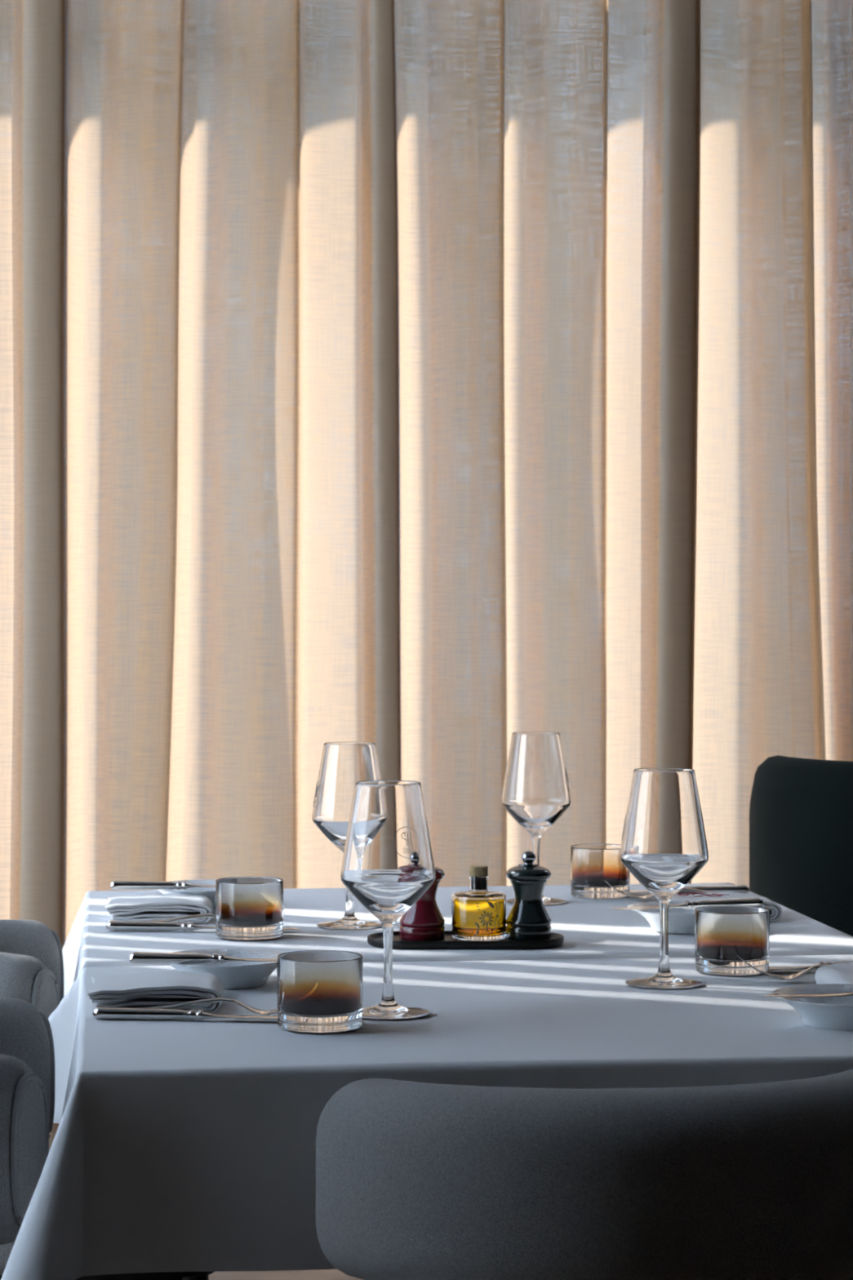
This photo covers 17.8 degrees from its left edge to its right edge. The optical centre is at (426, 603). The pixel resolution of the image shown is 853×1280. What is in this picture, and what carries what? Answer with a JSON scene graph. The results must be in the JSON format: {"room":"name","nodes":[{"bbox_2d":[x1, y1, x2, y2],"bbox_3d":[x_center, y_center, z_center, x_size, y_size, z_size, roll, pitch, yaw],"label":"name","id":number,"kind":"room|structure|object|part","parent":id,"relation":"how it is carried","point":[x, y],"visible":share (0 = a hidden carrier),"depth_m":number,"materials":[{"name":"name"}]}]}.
{"room":"restaurant dining room","nodes":[
{"label":"restaurant dining room","id":0,"kind":"room"},
{"bbox_2d":[208,1269,364,1279],"bbox_3d":[0.823,1.200,1.871,5.320,0.100,6.920,0,0,-7],"label":"floor","id":1,"kind":"structure","parent":0,"point":[317,1274],"depth_m":4.66,"materials":[{"name":"brown wood"}]},
{"bbox_2d":[0,998,55,1244],"bbox_3d":[-0.353,0.770,2.576,0.454,0.764,0.429,0,0,-7],"label":"upholstered chair","id":2,"kind":"object","parent":1,"relation":"on","point":[27,1051],"visible":0.91,"depth_m":2.39,"materials":[{"name":"grey fabric"}]},
{"bbox_3d":[-0.348,0.481,2.389,0.008,0.132,0.053,0,0,24],"label":"panel","id":3,"kind":"part","parent":2,"relation":"part of","materials":[{"name":"grey fabric"}]},
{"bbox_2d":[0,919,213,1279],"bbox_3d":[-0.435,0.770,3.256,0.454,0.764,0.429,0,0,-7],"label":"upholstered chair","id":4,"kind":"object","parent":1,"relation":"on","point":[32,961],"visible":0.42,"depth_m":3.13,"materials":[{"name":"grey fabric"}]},
{"bbox_3d":[-0.408,0.720,3.260,0.400,0.091,0.344,0,0,-7],"label":"seat","id":5,"kind":"part","parent":4,"relation":"part of","materials":[{"name":"grey fabric"}]},
{"bbox_3d":[-0.550,0.476,3.243,0.222,0.176,0.429,0,0,-7],"label":"backrest","id":6,"kind":"part","parent":4,"relation":"part of","materials":[{"name":"grey fabric"}]},
{"bbox_3d":[-0.430,0.481,3.069,0.008,0.132,0.053,0,0,24],"label":"panel","id":7,"kind":"part","parent":4,"relation":"part of","materials":[{"name":"grey fabric"}]},
{"bbox_3d":[-0.408,0.775,3.260,0.328,0.020,0.282,0,0,-7],"label":"seat frame","id":8,"kind":"part","parent":4,"relation":"part of","materials":[{"name":"black metal"}]},
{"bbox_3d":[-0.254,0.965,3.148,0.073,0.374,0.031,0,0,37],"label":"leg","id":9,"kind":"part","parent":4,"relation":"part of","materials":[{"name":"black metal"}]},
{"bbox_2d":[315,1068,852,1279],"bbox_3d":[0.161,0.770,2.349,0.523,0.764,0.454,0,0,-7],"label":"upholstered chair","id":10,"kind":"object","parent":1,"relation":"on","point":[415,1180],"visible":1,"depth_m":2.15,"materials":[{"name":"grey fabric"}]},
{"bbox_2d":[749,755,852,1279],"bbox_3d":[0.817,0.692,4.215,0.646,0.919,0.611,0,0,15],"label":"tub chair","id":11,"kind":"object","parent":1,"relation":"on","point":[801,810],"visible":0.4,"depth_m":4.03,"materials":[{"name":"fabric"}]},
{"bbox_3d":[0.115,0.777,2.720,0.903,0.746,0.667,0,0,-7],"label":"dining table","id":12,"kind":"object","parent":1,"relation":"on","visible":0},
{"bbox_2d":[0,954,852,1279],"bbox_3d":[0.105,0.508,2.688,1.203,0.219,0.758,0,0,-7],"label":"tablecloth","id":13,"kind":"object","parent":12,"relation":"on","point":[184,1145],"visible":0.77,"depth_m":2.38,"materials":[{"name":"fabric"}]},
{"bbox_2d":[88,970,223,1015],"bbox_3d":[-0.269,0.385,2.709,0.136,0.027,0.136,0,0,-7],"label":"folded napkin","id":14,"kind":"object","parent":13,"relation":"on","point":[145,988],"visible":0.91,"depth_m":2.65,"materials":[{"name":"white fabric"}]},
{"bbox_2d":[93,1006,278,1020],"bbox_3d":[-0.201,0.393,2.603,0.236,0.012,0.019,0,0,4],"label":"table knife","id":15,"kind":"object","parent":13,"relation":"on","point":[100,1012],"visible":0.83,"depth_m":2.60,"materials":[{"name":"silver metal"}]},
{"bbox_3d":[-0.266,0.393,2.607,0.106,0.012,0.016,0,0,4],"label":"handle","id":16,"kind":"part","parent":15,"relation":"part of","materials":[{"name":"silver metal"}]},
{"bbox_3d":[-0.150,0.394,2.599,0.132,0.008,0.019,0,0,4],"label":"blade","id":17,"kind":"part","parent":15,"relation":"part of","materials":[{"name":"silver metal"}]},
{"bbox_2d":[133,997,277,1014],"bbox_3d":[-0.205,0.384,2.633,0.199,0.024,0.024,0,0,3],"label":"fork","id":18,"kind":"object","parent":13,"relation":"on","point":[218,999],"visible":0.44,"depth_m":2.63,"materials":[{"name":"silver metal"}]},
{"bbox_3d":[-0.244,0.389,2.635,0.120,0.015,0.016,0,0,3],"label":"handle","id":19,"kind":"part","parent":18,"relation":"part of","materials":[{"name":"silver metal"}]},
{"bbox_2d":[168,948,284,989],"bbox_3d":[-0.210,0.385,2.857,0.142,0.028,0.142,0,0,-7],"label":"bread plate","id":20,"kind":"object","parent":13,"relation":"on","point":[233,975],"visible":0.66,"depth_m":2.82,"materials":[{"name":"white ceramic"}]},
{"bbox_2d":[128,951,276,964],"bbox_3d":[-0.210,0.365,2.806,0.193,0.012,0.019,0,0,0],"label":"butter knife","id":21,"kind":"object","parent":20,"relation":"on","point":[135,957],"visible":0.84,"depth_m":2.80,"materials":[{"name":"silver metal"}]},
{"bbox_3d":[-0.257,0.365,2.805,0.098,0.012,0.016,0,0,0],"label":"handle","id":22,"kind":"part","parent":21,"relation":"part of","materials":[{"name":"silver metal"}]},
{"bbox_3d":[-0.162,0.366,2.806,0.097,0.008,0.019,0,0,0],"label":"blade","id":23,"kind":"part","parent":21,"relation":"part of","materials":[{"name":"silver metal"}]},
{"bbox_3d":[-0.210,0.385,2.857,0.142,0.028,0.142,0,0,-7],"label":"dish","id":24,"kind":"part","parent":20,"relation":"part of","materials":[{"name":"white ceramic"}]},
{"bbox_2d":[276,950,363,1032],"bbox_3d":[-0.100,0.365,2.566,0.081,0.067,0.081,0,0,-7],"label":"tumbler","id":25,"kind":"object","parent":13,"relation":"on","point":[318,991],"visible":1,"depth_m":2.53,"materials":[{"name":"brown glass"}]},
{"bbox_2d":[340,780,435,1018],"bbox_3d":[-0.037,0.286,2.651,0.092,0.225,0.092,0,0,27],"label":"wine glass","id":26,"kind":"object","parent":13,"relation":"on","point":[388,863],"visible":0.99,"depth_m":2.62,"materials":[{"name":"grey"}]},
{"bbox_3d":[-0.037,0.341,2.651,0.012,0.055,0.012,0,0,27],"label":"stem","id":27,"kind":"part","parent":26,"relation":"part of","materials":[{"name":"clear glass"}]},
{"bbox_2d":[340,780,435,926],"bbox_3d":[-0.037,0.244,2.651,0.093,0.140,0.093,0,0,27],"label":"bowl","id":28,"kind":"object","parent":26,"relation":"on","point":[388,863],"depth_m":2.62,"materials":[{"name":"clear glass"}]},
{"bbox_2d":[619,767,708,988],"bbox_3d":[0.250,0.286,2.857,0.092,0.225,0.092,0,0,21],"label":"wine glass","id":29,"kind":"object","parent":13,"relation":"on","point":[664,844],"visible":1,"depth_m":2.83,"materials":[{"name":"grey"}]},
{"bbox_3d":[0.250,0.341,2.857,0.012,0.055,0.012,0,0,21],"label":"stem","id":30,"kind":"part","parent":29,"relation":"part of","materials":[{"name":"clear glass"}]},
{"bbox_2d":[619,767,708,903],"bbox_3d":[0.250,0.244,2.857,0.093,0.140,0.093,0,0,21],"label":"bowl","id":31,"kind":"object","parent":29,"relation":"on","point":[664,844],"depth_m":2.83,"materials":[{"name":"clear glass"}]},
{"bbox_2d":[694,905,769,975],"bbox_3d":[0.332,0.365,2.957,0.081,0.067,0.081,0,0,43],"label":"tumbler","id":32,"kind":"object","parent":13,"relation":"on","point":[722,933],"visible":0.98,"depth_m":2.92,"materials":[{"name":"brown glass"}]},
{"bbox_2d":[737,955,831,979],"bbox_3d":[0.429,0.384,2.878,0.199,0.024,0.024,0,0,-3],"label":"fork","id":33,"kind":"object","parent":13,"relation":"on","point":[813,967],"visible":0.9,"depth_m":2.87,"materials":[{"name":"silver metal"}]},
{"bbox_3d":[0.468,0.389,2.881,0.120,0.015,0.016,0,0,-3],"label":"handle","id":34,"kind":"part","parent":33,"relation":"part of","materials":[{"name":"silver metal"}]},
{"bbox_2d":[767,961,850,969],"bbox_3d":[0.414,0.393,2.950,0.236,0.012,0.019,0,0,-1],"label":"table knife","id":35,"kind":"object","parent":13,"relation":"on","point":[820,962],"visible":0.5,"depth_m":2.95,"materials":[{"name":"silver metal"}]},
{"bbox_3d":[0.362,0.394,2.949,0.132,0.008,0.019,0,0,-1],"label":"blade","id":36,"kind":"part","parent":35,"relation":"part of","materials":[{"name":"silver metal"}]},
{"bbox_3d":[0.479,0.393,2.952,0.106,0.012,0.016,0,0,-1],"label":"handle","id":37,"kind":"part","parent":35,"relation":"part of","materials":[{"name":"silver metal"}]},
{"bbox_2d":[772,983,852,1030],"bbox_3d":[0.400,0.385,2.586,0.142,0.028,0.142,0,0,3],"label":"bowl","id":38,"kind":"object","parent":13,"relation":"on","point":[836,1013],"visible":0.96,"depth_m":2.56,"materials":[{"name":"white ceramic"}]},
{"bbox_2d":[764,991,852,997],"bbox_3d":[0.414,0.365,2.555,0.193,0.012,0.019,0,0,-3],"label":"butter knife","id":39,"kind":"object","parent":38,"relation":"on","point":[841,994],"visible":1,"depth_m":2.55,"materials":[{"name":"silver metal"}]},
{"bbox_2d":[814,961,852,983],"bbox_3d":[0.473,0.385,2.766,0.136,0.027,0.136,0,0,-7],"label":"folded napkin","id":40,"kind":"object","parent":13,"relation":"on","point":[842,972],"visible":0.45,"depth_m":2.78,"materials":[{"name":"white fabric"}]},
{"bbox_3d":[0.027,0.777,3.456,0.903,0.746,0.728,0,0,-7],"label":"dining table","id":41,"kind":"object","parent":1,"relation":"on","visible":0},
{"bbox_2d":[62,882,852,995],"bbox_3d":[0.022,0.506,3.487,1.081,0.219,0.827,0,0,-7],"label":"tablecloth","id":42,"kind":"object","parent":41,"relation":"on","point":[590,929],"visible":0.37,"depth_m":3.27,"materials":[{"name":"fabric"}]},
{"bbox_2d":[106,893,213,923],"bbox_3d":[-0.336,0.383,3.432,0.136,0.027,0.136,0,0,-7],"label":"folded napkin","id":43,"kind":"object","parent":42,"relation":"on","point":[144,908],"visible":0.89,"depth_m":3.37,"materials":[{"name":"white fabric"}]},
{"bbox_2d":[157,879,217,909],"bbox_3d":[-0.291,0.382,3.566,0.142,0.028,0.142,0,0,43],"label":"bread plate","id":44,"kind":"object","parent":42,"relation":"on","point":[210,892],"visible":0.25,"depth_m":3.54,"materials":[{"name":"white ceramic"}]},
{"bbox_2d":[110,880,215,889],"bbox_3d":[-0.311,0.363,3.512,0.193,0.012,0.019,0,0,-2],"label":"butter knife","id":45,"kind":"object","parent":44,"relation":"on","point":[114,885],"visible":0.88,"depth_m":3.50,"materials":[{"name":"silver metal"}]},
{"bbox_3d":[-0.263,0.364,3.514,0.097,0.008,0.019,0,0,-2],"label":"blade","id":46,"kind":"part","parent":45,"relation":"part of","materials":[{"name":"silver metal"}]},
{"bbox_3d":[-0.291,0.382,3.566,0.142,0.028,0.142,0,0,43],"label":"dish","id":47,"kind":"part","parent":44,"relation":"part of","materials":[{"name":"white ceramic"}]},
{"bbox_2d":[106,920,300,931],"bbox_3d":[-0.270,0.390,3.296,0.236,0.012,0.019,0,0,2],"label":"table knife","id":48,"kind":"object","parent":42,"relation":"on","point":[110,925],"visible":0.9,"depth_m":3.29,"materials":[{"name":"silver metal"}]},
{"bbox_3d":[-0.335,0.390,3.297,0.106,0.012,0.016,0,0,2],"label":"handle","id":49,"kind":"part","parent":48,"relation":"part of","materials":[{"name":"silver metal"}]},
{"bbox_3d":[-0.218,0.392,3.294,0.132,0.008,0.019,0,0,2],"label":"blade","id":50,"kind":"part","parent":48,"relation":"part of","materials":[{"name":"silver metal"}]},
{"bbox_2d":[146,906,284,922],"bbox_3d":[-0.273,0.382,3.324,0.199,0.024,0.024,0,0,0],"label":"fork","id":51,"kind":"object","parent":42,"relation":"on","point":[207,915],"visible":0.23,"depth_m":3.32,"materials":[{"name":"silver metal"}]},
{"bbox_3d":[-0.313,0.386,3.324,0.120,0.015,0.016,0,0,0],"label":"handle","id":52,"kind":"part","parent":51,"relation":"part of","materials":[{"name":"silver metal"}]},
{"bbox_2d":[215,876,284,939],"bbox_3d":[-0.211,0.363,3.246,0.081,0.067,0.081,0,0,3],"label":"tumbler","id":53,"kind":"object","parent":42,"relation":"on","point":[247,908],"visible":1,"depth_m":3.21,"materials":[{"name":"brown glass"}]},
{"bbox_2d":[311,742,382,929],"bbox_3d":[-0.095,0.284,3.350,0.092,0.225,0.092,0,0,-17],"label":"wine glass","id":54,"kind":"object","parent":42,"relation":"on","point":[343,764],"visible":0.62,"depth_m":3.32,"materials":[{"name":"grey"}]},
{"bbox_2d":[311,742,382,853],"bbox_3d":[-0.095,0.241,3.350,0.093,0.140,0.093,0,0,-17],"label":"bowl","id":55,"kind":"object","parent":54,"relation":"on","point":[343,764],"depth_m":3.32,"materials":[{"name":"clear glass"}]},
{"bbox_3d":[-0.095,0.339,3.350,0.012,0.055,0.012,0,0,-17],"label":"stem","id":56,"kind":"part","parent":54,"relation":"part of","materials":[{"name":"clear glass"}]},
{"bbox_2d":[367,930,564,949],"bbox_3d":[0.045,0.391,3.168,0.229,0.010,0.101,0,0,-1],"label":"tray","id":57,"kind":"object","parent":42,"relation":"on","point":[375,940],"visible":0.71,"depth_m":3.12,"materials":[{"name":"black wood"}]},
{"bbox_2d":[399,866,444,941],"bbox_3d":[-0.005,0.339,3.170,0.053,0.102,0.053,0,0,-7],"label":"salt mill","id":58,"kind":"object","parent":57,"relation":"on","point":[424,921],"visible":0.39,"depth_m":3.15,"materials":[{"name":"red paint"}]},
{"bbox_2d":[451,865,506,941],"bbox_3d":[0.061,0.348,3.172,0.064,0.084,0.065,0,0,-7],"label":"oil bottle","id":59,"kind":"object","parent":57,"relation":"on","point":[478,913],"visible":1,"depth_m":3.15,"materials":[{"name":"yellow glass"}]},
{"bbox_2d":[506,850,551,941],"bbox_3d":[0.119,0.339,3.172,0.053,0.102,0.053,0,0,-7],"label":"pepper mill","id":60,"kind":"object","parent":57,"relation":"on","point":[528,918],"visible":1,"depth_m":3.15,"materials":[{"name":"black paint"}]},
{"bbox_3d":[0.119,0.295,3.172,0.017,0.015,0.017,0,0,-7],"label":"knob","id":61,"kind":"part","parent":60,"relation":"part of","materials":[{"name":"grey metal"}]},
{"bbox_2d":[501,731,571,905],"bbox_3d":[0.146,0.284,3.617,0.092,0.225,0.092,0,0,3],"label":"wine glass","id":62,"kind":"object","parent":42,"relation":"on","point":[535,793],"visible":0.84,"depth_m":3.58,"materials":[{"name":"grey"}]},
{"bbox_3d":[0.146,0.339,3.617,0.012,0.055,0.012,0,0,3],"label":"stem","id":63,"kind":"part","parent":62,"relation":"part of","materials":[{"name":"clear glass"}]},
{"bbox_2d":[501,731,571,838],"bbox_3d":[0.146,0.241,3.617,0.093,0.140,0.093,0,0,3],"label":"bowl","id":64,"kind":"object","parent":62,"relation":"on","point":[535,793],"depth_m":3.59,"materials":[{"name":"clear glass"}]},
{"bbox_2d":[570,844,630,898],"bbox_3d":[0.236,0.363,3.696,0.081,0.067,0.081,0,0,-37],"label":"tumbler","id":65,"kind":"object","parent":42,"relation":"on","point":[591,864],"visible":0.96,"depth_m":3.66,"materials":[{"name":"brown glass"}]},
{"bbox_2d":[604,880,715,898],"bbox_3d":[0.337,0.382,3.643,0.199,0.024,0.024,0,0,-4],"label":"fork","id":66,"kind":"object","parent":42,"relation":"on","point":[683,888],"visible":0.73,"depth_m":3.64,"materials":[{"name":"silver metal"}]},
{"bbox_3d":[0.377,0.386,3.646,0.120,0.015,0.016,0,0,-4],"label":"handle","id":67,"kind":"part","parent":66,"relation":"part of","materials":[{"name":"silver metal"}]},
{"bbox_2d":[627,900,700,933],"bbox_3d":[0.316,0.382,3.309,0.142,0.028,0.142,0,0,-37],"label":"bowl","id":68,"kind":"object","parent":42,"relation":"on","point":[681,920],"visible":0.46,"depth_m":3.27,"materials":[{"name":"white ceramic"}]},
{"bbox_2d":[609,897,764,909],"bbox_3d":[0.315,0.363,3.280,0.193,0.012,0.019,0,0,-14],"label":"butter knife","id":69,"kind":"object","parent":68,"relation":"on","point":[758,902],"visible":0.87,"depth_m":3.28,"materials":[{"name":"silver metal"}]},
{"bbox_3d":[0.268,0.364,3.269,0.097,0.008,0.019,0,0,-14],"label":"blade","id":70,"kind":"part","parent":69,"relation":"part of","materials":[{"name":"silver metal"}]},
{"bbox_3d":[0.361,0.363,3.292,0.098,0.012,0.016,0,0,-14],"label":"handle","id":71,"kind":"part","parent":69,"relation":"part of","materials":[{"name":"silver metal"}]},
{"bbox_2d":[629,884,748,893],"bbox_3d":[0.322,0.390,3.712,0.236,0.012,0.019,0,0,-3],"label":"table knife","id":72,"kind":"object","parent":42,"relation":"on","point":[734,888],"visible":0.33,"depth_m":3.71,"materials":[{"name":"silver metal"}]},
{"bbox_3d":[0.271,0.392,3.709,0.132,0.008,0.019,0,0,-3],"label":"blade","id":73,"kind":"part","parent":72,"relation":"part of","materials":[{"name":"silver metal"}]},
{"bbox_3d":[0.387,0.390,3.716,0.106,0.012,0.016,0,0,-3],"label":"handle","id":74,"kind":"part","parent":72,"relation":"part of","materials":[{"name":"silver metal"}]},
{"bbox_2d":[671,891,782,920],"bbox_3d":[0.374,0.383,3.454,0.136,0.027,0.136,0,0,-7],"label":"folded napkin","id":75,"kind":"object","parent":42,"relation":"on","point":[775,910],"visible":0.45,"depth_m":3.44,"materials":[{"name":"white fabric"}]},
{"bbox_3d":[0.823,-2.200,1.871,5.320,0.100,6.920,0,0,-7],"label":"ceiling","id":76,"kind":"structure","parent":0,"visible":0},
{"bbox_3d":[0.413,-2.026,4.954,4.800,0.023,0.024,0,0,-7],"label":"rail","id":77,"kind":"object","parent":76,"relation":"attached to","visible":0},
{"bbox_2d":[0,0,400,1148],"bbox_3d":[-0.801,-0.443,4.795,1.512,3.135,0.132,0,0,-5],"label":"curtain","id":78,"kind":"object","parent":77,"relation":"hanging from","point":[200,486],"visible":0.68,"depth_m":4.83,"materials":[{"name":"fabric"}]},
{"bbox_2d":[394,0,852,890],"bbox_3d":[0.919,-0.443,5.003,1.997,3.135,0.123,0,0,-7],"label":"curtain","id":79,"kind":"object","parent":77,"relation":"hanging from","point":[625,227],"visible":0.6,"depth_m":4.93,"materials":[{"name":"fabric"}]}
]}

